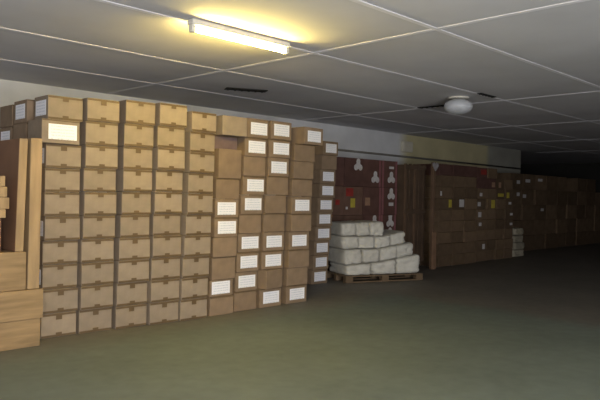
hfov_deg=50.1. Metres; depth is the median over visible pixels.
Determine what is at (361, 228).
woven sack
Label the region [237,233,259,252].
carton
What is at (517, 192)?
carton
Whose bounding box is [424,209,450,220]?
carton
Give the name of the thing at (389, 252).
woven sack
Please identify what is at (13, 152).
board
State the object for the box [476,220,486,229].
carton
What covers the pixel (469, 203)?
carton
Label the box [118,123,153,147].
carton
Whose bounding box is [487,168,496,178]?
carton
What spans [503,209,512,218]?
carton
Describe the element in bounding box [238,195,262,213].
carton
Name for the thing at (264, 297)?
carton
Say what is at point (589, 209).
carton
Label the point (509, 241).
carton
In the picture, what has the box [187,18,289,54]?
fluorescent light
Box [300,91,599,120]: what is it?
trim
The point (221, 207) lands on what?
carton
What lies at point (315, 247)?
carton
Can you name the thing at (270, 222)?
carton
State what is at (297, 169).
carton
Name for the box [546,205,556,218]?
carton
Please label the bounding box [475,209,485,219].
carton
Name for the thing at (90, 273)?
carton
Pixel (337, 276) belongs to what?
wooden pallet
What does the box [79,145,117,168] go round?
carton
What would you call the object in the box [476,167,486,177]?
carton
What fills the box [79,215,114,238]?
carton
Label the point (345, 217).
carton
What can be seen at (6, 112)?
carton
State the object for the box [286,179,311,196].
carton
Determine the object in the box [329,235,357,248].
woven sack
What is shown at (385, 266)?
woven sack
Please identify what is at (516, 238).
woven sack
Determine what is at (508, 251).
carton
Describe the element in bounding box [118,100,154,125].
carton
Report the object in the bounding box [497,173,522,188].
carton
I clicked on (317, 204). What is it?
carton
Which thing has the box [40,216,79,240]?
carton
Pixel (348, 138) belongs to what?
wall
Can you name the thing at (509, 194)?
carton
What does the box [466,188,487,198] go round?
carton
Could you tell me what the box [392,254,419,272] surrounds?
woven sack
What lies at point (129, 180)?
carton
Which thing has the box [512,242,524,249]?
woven sack
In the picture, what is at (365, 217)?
carton
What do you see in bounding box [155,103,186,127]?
carton
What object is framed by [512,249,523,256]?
woven sack
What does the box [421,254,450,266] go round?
carton
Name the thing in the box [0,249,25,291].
timber beam
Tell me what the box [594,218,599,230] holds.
carton
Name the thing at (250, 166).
carton
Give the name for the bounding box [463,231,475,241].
carton
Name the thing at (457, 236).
carton
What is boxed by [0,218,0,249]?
timber beam
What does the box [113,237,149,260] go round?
carton
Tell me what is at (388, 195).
carton
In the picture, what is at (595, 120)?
trim
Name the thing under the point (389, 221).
carton
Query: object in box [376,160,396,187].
carton
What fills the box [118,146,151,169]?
carton
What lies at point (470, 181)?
carton
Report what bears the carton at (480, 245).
on the carton at (480, 255)
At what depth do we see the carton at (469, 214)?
14.90 m
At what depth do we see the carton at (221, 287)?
7.97 m
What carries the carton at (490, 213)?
on the carton at (490, 222)
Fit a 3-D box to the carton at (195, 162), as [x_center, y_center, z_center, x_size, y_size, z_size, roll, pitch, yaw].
[-1.287,-0.446,7.803,0.336,0.242,0.366,1,1,44]
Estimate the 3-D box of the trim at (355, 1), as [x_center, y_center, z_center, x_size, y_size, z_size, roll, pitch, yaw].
[5.750,-1.514,10.438,0.060,0.005,30.900,1,1,45]
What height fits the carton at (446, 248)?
0.246 m
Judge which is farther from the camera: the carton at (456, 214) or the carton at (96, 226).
the carton at (456, 214)
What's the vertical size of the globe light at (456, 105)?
0.264 m
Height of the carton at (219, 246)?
0.240 m
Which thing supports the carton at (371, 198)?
on the carton
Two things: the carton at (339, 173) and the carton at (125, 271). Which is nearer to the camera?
the carton at (125, 271)
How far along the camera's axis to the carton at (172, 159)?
7.39 m
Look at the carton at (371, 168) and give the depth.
13.07 m
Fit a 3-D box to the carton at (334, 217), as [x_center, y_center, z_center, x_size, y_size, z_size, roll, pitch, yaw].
[0.426,0.573,12.465,0.603,0.560,0.568,1,1,45]
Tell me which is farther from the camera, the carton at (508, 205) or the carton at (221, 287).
the carton at (508, 205)
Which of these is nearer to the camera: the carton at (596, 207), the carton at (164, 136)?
the carton at (164, 136)
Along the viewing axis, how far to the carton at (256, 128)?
8.38 m
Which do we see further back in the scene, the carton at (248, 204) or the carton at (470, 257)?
the carton at (470, 257)
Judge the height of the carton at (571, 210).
0.446 m
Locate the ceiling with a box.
[0,0,599,163]
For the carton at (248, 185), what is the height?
0.241 m
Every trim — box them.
[0,27,599,142]
[0,59,596,153]
[94,0,599,124]
[105,0,589,93]
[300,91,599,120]
[350,0,599,88]
[399,120,599,133]
[477,139,590,144]
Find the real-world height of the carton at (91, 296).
0.246 m
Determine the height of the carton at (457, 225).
0.246 m
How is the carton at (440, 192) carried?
on the carton at (440, 203)
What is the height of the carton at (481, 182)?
0.246 m
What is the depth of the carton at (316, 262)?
10.93 m
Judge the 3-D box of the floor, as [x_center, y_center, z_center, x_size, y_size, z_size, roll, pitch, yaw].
[4.797,1.559,11.418,17.200,0.100,31.000,1,1,45]
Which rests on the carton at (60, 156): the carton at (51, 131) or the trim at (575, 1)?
the carton at (51, 131)
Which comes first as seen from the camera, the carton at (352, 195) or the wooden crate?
the carton at (352, 195)
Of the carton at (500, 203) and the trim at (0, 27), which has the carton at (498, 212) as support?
the carton at (500, 203)
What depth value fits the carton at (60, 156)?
6.61 m
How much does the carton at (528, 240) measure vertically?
0.446 m
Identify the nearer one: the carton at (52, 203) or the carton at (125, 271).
the carton at (52, 203)
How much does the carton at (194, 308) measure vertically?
0.246 m
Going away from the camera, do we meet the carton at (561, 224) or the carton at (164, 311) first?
the carton at (164, 311)
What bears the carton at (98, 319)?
on the floor
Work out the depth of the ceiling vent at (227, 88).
9.43 m
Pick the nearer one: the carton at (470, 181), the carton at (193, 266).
the carton at (193, 266)
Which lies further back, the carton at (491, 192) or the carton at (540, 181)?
the carton at (540, 181)
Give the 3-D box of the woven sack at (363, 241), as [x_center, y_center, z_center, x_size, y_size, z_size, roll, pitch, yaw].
[1.040,0.749,11.676,0.320,0.218,0.740,1,0,-24]
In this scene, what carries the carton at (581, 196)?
on the carton
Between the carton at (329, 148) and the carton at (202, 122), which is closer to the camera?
the carton at (202, 122)
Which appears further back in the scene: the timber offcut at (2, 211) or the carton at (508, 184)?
the carton at (508, 184)
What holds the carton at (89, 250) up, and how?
on the carton at (90, 273)
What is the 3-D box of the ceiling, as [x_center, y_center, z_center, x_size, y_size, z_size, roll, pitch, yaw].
[4.856,-1.590,11.396,17.200,0.100,31.000,1,1,45]
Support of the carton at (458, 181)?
on the carton at (457, 192)
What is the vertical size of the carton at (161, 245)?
0.247 m
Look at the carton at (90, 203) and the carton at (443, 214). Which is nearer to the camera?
the carton at (90, 203)
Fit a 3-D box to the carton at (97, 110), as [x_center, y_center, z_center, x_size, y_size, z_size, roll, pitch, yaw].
[-2.217,-0.959,6.993,0.372,0.239,0.336,1,1,-45]
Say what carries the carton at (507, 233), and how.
on the carton at (509, 241)
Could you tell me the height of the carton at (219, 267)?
0.276 m
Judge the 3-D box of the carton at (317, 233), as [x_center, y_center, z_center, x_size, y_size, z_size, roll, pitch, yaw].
[0.275,0.571,11.146,0.385,0.240,0.362,1,1,-44]
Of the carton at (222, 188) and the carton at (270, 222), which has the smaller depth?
the carton at (222, 188)
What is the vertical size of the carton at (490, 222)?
0.246 m
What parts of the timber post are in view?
heart plate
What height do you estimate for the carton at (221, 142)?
0.167 m
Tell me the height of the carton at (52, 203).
0.244 m
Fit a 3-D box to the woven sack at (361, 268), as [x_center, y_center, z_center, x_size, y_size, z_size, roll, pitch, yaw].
[0.893,1.208,11.520,0.504,0.203,0.740,1,0,-24]
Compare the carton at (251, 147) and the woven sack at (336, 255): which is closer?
the carton at (251, 147)
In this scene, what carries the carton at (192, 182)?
on the carton at (191, 203)
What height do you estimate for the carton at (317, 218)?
0.240 m
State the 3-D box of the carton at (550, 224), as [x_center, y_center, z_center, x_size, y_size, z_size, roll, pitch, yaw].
[7.584,0.824,20.343,0.700,0.446,0.778,1,1,44]
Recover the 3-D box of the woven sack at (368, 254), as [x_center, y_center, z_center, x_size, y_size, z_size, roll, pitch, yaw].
[1.117,0.985,11.648,0.354,0.251,0.740,1,0,-24]
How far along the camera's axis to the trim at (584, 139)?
17.03 m
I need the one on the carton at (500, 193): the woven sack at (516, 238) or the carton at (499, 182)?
the carton at (499, 182)
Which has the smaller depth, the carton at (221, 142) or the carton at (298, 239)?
the carton at (221, 142)
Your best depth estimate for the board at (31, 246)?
6.16 m
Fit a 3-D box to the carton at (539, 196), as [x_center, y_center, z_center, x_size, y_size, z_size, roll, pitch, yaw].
[7.074,-0.082,19.744,0.700,0.446,0.778,1,1,45]
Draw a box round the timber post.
[429,162,438,268]
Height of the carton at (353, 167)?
0.560 m
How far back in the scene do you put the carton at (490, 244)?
15.73 m
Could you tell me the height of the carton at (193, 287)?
0.248 m
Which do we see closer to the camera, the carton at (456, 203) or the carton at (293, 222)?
the carton at (293, 222)
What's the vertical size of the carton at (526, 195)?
0.446 m
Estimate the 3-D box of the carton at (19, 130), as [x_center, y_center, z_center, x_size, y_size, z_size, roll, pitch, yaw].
[-2.866,-0.694,6.995,0.372,0.242,0.352,1,1,-45]
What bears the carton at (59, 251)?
on the carton at (53, 276)
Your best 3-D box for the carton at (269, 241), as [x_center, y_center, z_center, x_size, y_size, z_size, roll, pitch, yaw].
[-0.471,0.552,8.766,0.338,0.249,0.385,1,1,44]
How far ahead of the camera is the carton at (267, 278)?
8.52 m
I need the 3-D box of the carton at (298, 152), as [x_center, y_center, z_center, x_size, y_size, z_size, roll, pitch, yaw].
[-0.048,-0.665,9.161,0.400,0.239,0.337,1,1,-44]
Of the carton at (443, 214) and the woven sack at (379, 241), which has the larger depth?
the carton at (443, 214)
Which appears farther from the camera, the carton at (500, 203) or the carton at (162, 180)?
the carton at (500, 203)
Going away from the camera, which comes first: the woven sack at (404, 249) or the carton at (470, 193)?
the woven sack at (404, 249)
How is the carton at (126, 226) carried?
on the carton at (130, 248)
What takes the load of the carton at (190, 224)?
on the carton at (191, 245)
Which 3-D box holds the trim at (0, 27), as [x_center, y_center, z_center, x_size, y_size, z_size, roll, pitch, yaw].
[3.549,-1.571,12.620,0.060,0.005,30.900,1,1,45]
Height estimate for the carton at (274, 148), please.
0.240 m
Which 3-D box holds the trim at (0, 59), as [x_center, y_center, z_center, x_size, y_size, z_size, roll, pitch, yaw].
[2.455,-1.600,13.704,0.060,0.005,30.900,1,1,45]
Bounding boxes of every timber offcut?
[0,176,4,185]
[0,187,6,196]
[0,197,8,208]
[0,209,5,217]
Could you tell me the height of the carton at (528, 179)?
0.446 m
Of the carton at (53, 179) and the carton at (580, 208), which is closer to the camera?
the carton at (53, 179)
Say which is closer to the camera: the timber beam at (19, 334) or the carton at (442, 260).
the timber beam at (19, 334)
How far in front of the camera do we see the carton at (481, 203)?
15.45 m
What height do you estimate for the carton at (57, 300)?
0.242 m
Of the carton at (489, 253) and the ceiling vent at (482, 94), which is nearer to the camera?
the ceiling vent at (482, 94)
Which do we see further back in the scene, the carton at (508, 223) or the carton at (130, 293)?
the carton at (508, 223)
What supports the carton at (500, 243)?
on the carton at (498, 253)
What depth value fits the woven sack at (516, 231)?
16.80 m
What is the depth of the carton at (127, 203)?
7.12 m
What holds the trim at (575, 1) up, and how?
attached to the ceiling
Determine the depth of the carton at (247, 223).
8.33 m
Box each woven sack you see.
[328,247,361,264]
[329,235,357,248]
[329,262,370,274]
[331,221,354,235]
[341,221,368,235]
[355,220,383,235]
[355,248,378,262]
[356,236,373,247]
[368,235,389,247]
[368,259,395,273]
[375,245,396,260]
[383,229,404,245]
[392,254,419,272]
[393,242,412,256]
[512,228,523,234]
[512,235,522,242]
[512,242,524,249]
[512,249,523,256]
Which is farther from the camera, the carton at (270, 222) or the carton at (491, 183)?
the carton at (491, 183)
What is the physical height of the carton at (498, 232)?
0.246 m
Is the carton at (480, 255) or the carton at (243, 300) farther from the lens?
the carton at (480, 255)
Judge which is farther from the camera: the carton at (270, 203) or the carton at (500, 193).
the carton at (500, 193)
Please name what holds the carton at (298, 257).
on the carton at (298, 275)
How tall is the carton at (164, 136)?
0.247 m
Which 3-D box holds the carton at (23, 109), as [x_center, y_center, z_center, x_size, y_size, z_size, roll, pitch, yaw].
[-2.856,-0.940,6.993,0.374,0.242,0.352,1,1,-45]
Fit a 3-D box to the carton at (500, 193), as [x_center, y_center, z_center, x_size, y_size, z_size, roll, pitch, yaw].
[4.777,-0.151,16.318,0.703,0.246,0.438,1,1,45]
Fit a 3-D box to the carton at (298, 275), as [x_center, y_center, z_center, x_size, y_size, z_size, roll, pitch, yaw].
[-0.154,1.063,9.105,0.400,0.242,0.335,1,1,-45]
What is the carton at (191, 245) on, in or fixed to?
on the carton at (193, 266)
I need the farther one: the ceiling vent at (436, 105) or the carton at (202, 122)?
the ceiling vent at (436, 105)
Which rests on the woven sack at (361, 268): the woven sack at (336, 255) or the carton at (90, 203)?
the woven sack at (336, 255)
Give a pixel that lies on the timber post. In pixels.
(432, 250)
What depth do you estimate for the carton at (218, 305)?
7.95 m
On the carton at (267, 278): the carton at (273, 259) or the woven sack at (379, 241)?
the carton at (273, 259)
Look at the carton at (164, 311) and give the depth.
7.36 m
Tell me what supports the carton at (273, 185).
on the carton at (270, 203)
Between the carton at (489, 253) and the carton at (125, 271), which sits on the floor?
the carton at (489, 253)
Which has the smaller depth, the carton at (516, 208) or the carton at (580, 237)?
the carton at (516, 208)
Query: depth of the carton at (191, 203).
7.64 m
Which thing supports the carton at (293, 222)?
on the carton at (298, 239)
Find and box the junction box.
[401,141,412,151]
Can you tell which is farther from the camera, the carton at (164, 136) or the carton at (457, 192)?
the carton at (457, 192)
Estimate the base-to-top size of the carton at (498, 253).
0.246 m
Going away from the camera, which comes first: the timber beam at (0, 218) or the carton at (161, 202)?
the timber beam at (0, 218)
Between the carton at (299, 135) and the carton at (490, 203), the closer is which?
the carton at (299, 135)
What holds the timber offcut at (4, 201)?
on the timber offcut at (2, 211)
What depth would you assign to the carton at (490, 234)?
15.77 m
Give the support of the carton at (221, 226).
on the carton at (219, 246)
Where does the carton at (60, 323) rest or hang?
on the floor
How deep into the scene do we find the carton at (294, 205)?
8.97 m
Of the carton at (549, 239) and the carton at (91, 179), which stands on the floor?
the carton at (549, 239)
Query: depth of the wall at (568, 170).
26.79 m
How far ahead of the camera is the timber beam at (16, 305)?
6.07 m
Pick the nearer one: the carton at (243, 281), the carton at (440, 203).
the carton at (243, 281)
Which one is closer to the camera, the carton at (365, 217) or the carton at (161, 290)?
the carton at (161, 290)
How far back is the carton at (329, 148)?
11.09 m
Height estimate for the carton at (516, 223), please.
0.446 m
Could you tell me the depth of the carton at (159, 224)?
7.39 m
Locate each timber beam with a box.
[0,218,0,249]
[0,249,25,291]
[0,288,42,322]
[0,318,39,350]
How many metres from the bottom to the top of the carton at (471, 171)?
0.246 m
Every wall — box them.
[0,79,520,198]
[521,163,599,192]
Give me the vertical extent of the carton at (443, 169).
0.246 m
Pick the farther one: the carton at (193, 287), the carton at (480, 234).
the carton at (480, 234)
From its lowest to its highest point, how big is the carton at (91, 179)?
0.247 m
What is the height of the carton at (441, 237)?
0.246 m
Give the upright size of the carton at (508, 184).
0.246 m
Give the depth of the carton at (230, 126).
8.02 m
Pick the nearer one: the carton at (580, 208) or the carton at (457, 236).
the carton at (457, 236)
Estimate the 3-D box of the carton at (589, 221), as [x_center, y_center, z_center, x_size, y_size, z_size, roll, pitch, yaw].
[9.835,0.850,22.624,0.700,0.446,0.778,1,1,45]
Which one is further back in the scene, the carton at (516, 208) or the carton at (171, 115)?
the carton at (516, 208)
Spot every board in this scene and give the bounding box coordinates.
[0,138,27,251]
[23,138,41,288]
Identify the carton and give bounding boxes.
[0,104,14,127]
[0,127,12,140]
[13,123,27,138]
[14,99,34,123]
[28,118,79,144]
[34,95,82,121]
[39,263,76,289]
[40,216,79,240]
[40,240,77,264]
[40,311,75,338]
[41,168,79,191]
[41,192,78,215]
[42,143,80,168]
[43,287,77,313]
[70,192,115,215]
[75,307,111,333]
[77,121,117,146]
[77,261,113,285]
[77,284,112,309]
[78,238,113,262]
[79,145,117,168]
[79,168,115,191]
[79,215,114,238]
[82,98,119,123]
[111,281,146,306]
[111,303,146,328]
[112,214,148,237]
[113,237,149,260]
[113,259,148,282]
[115,169,151,191]
[115,192,150,214]
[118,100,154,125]
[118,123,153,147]
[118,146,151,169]
[146,300,177,324]
[147,278,178,302]
[149,213,179,235]
[149,235,180,257]
[149,256,179,279]
[151,192,181,213]
[152,147,184,170]
[152,170,182,191]
[153,125,184,148]
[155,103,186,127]
[178,297,206,320]
[179,193,212,213]
[179,255,208,277]
[179,276,207,299]
[180,214,210,235]
[181,235,210,256]
[182,173,212,193]
[183,152,214,173]
[184,131,214,153]
[185,111,215,133]
[200,178,238,198]
[207,278,232,296]
[207,295,232,315]
[208,237,236,256]
[208,256,234,279]
[211,199,238,217]
[211,217,237,236]
[213,149,240,178]
[215,115,246,137]
[215,135,236,149]
[232,290,255,311]
[233,271,256,291]
[235,251,258,271]
[236,214,260,232]
[237,137,266,157]
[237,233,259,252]
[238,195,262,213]
[239,176,264,194]
[241,156,264,176]
[247,118,268,138]
[256,250,282,269]
[256,287,280,307]
[257,268,281,288]
[259,231,283,250]
[261,213,284,231]
[262,195,285,212]
[264,157,288,176]
[264,176,287,194]
[266,139,289,158]
[268,120,291,140]
[281,284,306,303]
[282,231,308,249]
[282,267,306,285]
[283,196,310,213]
[283,249,308,267]
[284,214,310,231]
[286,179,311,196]
[287,144,314,161]
[288,161,313,178]
[290,127,322,145]
[301,186,343,214]
[306,254,327,269]
[307,269,326,284]
[309,226,330,240]
[309,240,328,254]
[311,169,335,183]
[311,198,332,211]
[311,212,331,225]
[312,184,334,197]
[313,155,336,169]
[315,141,337,155]
[332,215,342,220]
[335,157,343,185]
[343,186,362,214]
[343,215,362,220]
[344,157,363,186]
[362,187,380,214]
[363,159,380,186]
[363,215,380,221]
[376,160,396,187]
[381,188,396,214]
[381,215,395,229]
[413,164,451,175]
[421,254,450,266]
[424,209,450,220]
[424,220,450,231]
[424,232,450,243]
[424,243,451,255]
[425,187,451,197]
[425,198,451,209]
[448,209,463,220]
[451,220,462,231]
[451,231,462,242]
[452,165,465,176]
[452,187,464,197]
[452,198,464,208]
[453,176,465,187]
[457,198,476,208]
[462,209,474,219]
[463,220,475,230]
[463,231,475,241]
[464,252,475,263]
[465,166,476,176]
[465,188,477,198]
[466,177,476,187]
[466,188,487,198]
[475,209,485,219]
[475,240,485,250]
[475,251,485,261]
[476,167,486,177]
[476,178,486,188]
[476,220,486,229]
[476,230,485,240]
[477,199,485,208]
[485,250,493,259]
[486,199,495,208]
[486,209,494,218]
[486,219,494,229]
[486,229,494,239]
[486,240,495,249]
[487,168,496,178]
[487,178,495,188]
[487,189,495,198]
[493,239,504,248]
[494,229,502,238]
[494,249,503,258]
[495,209,502,218]
[495,219,503,228]
[496,179,503,188]
[496,189,504,198]
[496,199,505,208]
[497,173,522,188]
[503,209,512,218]
[503,229,512,238]
[504,180,512,189]
[504,219,512,228]
[504,248,511,257]
[505,190,513,198]
[505,199,511,208]
[505,238,512,248]
[511,189,520,204]
[512,205,520,219]
[513,220,521,227]
[521,189,533,204]
[523,174,534,189]
[523,235,533,250]
[533,190,546,204]
[535,175,545,189]
[535,205,545,219]
[544,233,556,248]
[545,219,555,233]
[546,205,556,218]
[555,219,567,232]
[566,178,586,191]
[566,205,576,218]
[575,231,585,244]
[577,192,586,204]
[577,205,584,217]
[585,205,593,217]
[586,218,593,230]
[594,205,599,217]
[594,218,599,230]
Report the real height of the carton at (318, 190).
0.240 m
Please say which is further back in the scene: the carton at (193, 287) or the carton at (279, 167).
the carton at (279, 167)
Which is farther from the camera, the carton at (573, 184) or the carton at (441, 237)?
the carton at (573, 184)
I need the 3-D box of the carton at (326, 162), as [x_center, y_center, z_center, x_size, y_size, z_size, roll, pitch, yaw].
[0.380,-0.651,11.236,0.360,0.240,0.385,1,1,45]
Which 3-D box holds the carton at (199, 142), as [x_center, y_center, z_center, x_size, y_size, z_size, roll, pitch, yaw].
[-1.287,-0.692,7.819,0.336,0.240,0.366,1,1,44]
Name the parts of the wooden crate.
rail, rail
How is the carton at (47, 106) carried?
on the carton at (51, 131)
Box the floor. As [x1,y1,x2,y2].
[0,243,599,399]
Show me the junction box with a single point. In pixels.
(406, 146)
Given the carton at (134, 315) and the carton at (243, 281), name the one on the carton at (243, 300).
the carton at (243, 281)
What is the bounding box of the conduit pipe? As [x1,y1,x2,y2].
[338,149,519,168]
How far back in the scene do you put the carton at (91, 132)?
6.85 m
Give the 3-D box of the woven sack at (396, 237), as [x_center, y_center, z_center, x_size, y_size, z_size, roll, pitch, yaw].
[1.636,0.691,11.925,0.320,0.261,0.740,1,0,-24]
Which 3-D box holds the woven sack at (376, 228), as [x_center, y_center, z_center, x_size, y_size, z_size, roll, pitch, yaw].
[1.241,0.512,11.824,0.287,0.261,0.740,1,0,-24]
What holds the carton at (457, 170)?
on the carton at (458, 181)
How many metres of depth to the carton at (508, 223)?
16.38 m
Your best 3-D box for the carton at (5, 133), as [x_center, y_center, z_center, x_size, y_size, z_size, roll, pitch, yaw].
[-3.152,-0.685,7.287,0.352,0.240,0.374,1,1,45]
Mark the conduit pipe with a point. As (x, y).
(344, 150)
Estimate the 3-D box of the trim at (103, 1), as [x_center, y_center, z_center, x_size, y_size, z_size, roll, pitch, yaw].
[4.650,-1.543,11.529,0.060,0.005,30.900,1,1,45]
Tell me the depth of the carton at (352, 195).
12.66 m
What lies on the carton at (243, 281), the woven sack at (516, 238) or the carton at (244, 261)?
the carton at (244, 261)
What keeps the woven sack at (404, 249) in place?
on the woven sack at (409, 263)
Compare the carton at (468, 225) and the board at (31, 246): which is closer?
the board at (31, 246)
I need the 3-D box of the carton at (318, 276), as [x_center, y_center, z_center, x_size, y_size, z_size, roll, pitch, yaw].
[0.207,1.304,11.084,0.385,0.240,0.362,1,1,-45]
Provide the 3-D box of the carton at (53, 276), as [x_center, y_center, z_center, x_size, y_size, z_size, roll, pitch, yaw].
[-2.594,0.785,6.749,0.336,0.248,0.374,1,1,45]
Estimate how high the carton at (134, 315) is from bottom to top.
0.243 m
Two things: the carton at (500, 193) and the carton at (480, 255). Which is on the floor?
the carton at (480, 255)
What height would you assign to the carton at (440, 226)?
0.246 m
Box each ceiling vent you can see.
[224,87,267,92]
[417,105,443,108]
[477,93,495,97]
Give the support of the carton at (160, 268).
on the carton at (161, 290)
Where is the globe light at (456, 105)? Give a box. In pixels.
[444,96,472,114]
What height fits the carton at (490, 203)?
0.246 m
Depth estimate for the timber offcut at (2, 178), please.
5.98 m
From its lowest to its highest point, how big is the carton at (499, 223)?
0.246 m
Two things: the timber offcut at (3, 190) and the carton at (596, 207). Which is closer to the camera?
the timber offcut at (3, 190)
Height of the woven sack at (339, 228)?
0.237 m
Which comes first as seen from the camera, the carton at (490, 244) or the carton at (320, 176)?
the carton at (320, 176)
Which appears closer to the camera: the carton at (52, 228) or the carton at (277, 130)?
the carton at (52, 228)
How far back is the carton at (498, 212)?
16.09 m
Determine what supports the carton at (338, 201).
on the carton at (334, 217)
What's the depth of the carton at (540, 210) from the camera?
19.50 m
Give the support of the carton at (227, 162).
on the carton at (222, 188)
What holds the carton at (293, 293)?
on the floor
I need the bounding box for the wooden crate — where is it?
[396,163,425,265]
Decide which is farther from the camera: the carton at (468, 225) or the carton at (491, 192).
the carton at (491, 192)
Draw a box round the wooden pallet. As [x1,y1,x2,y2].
[327,271,422,282]

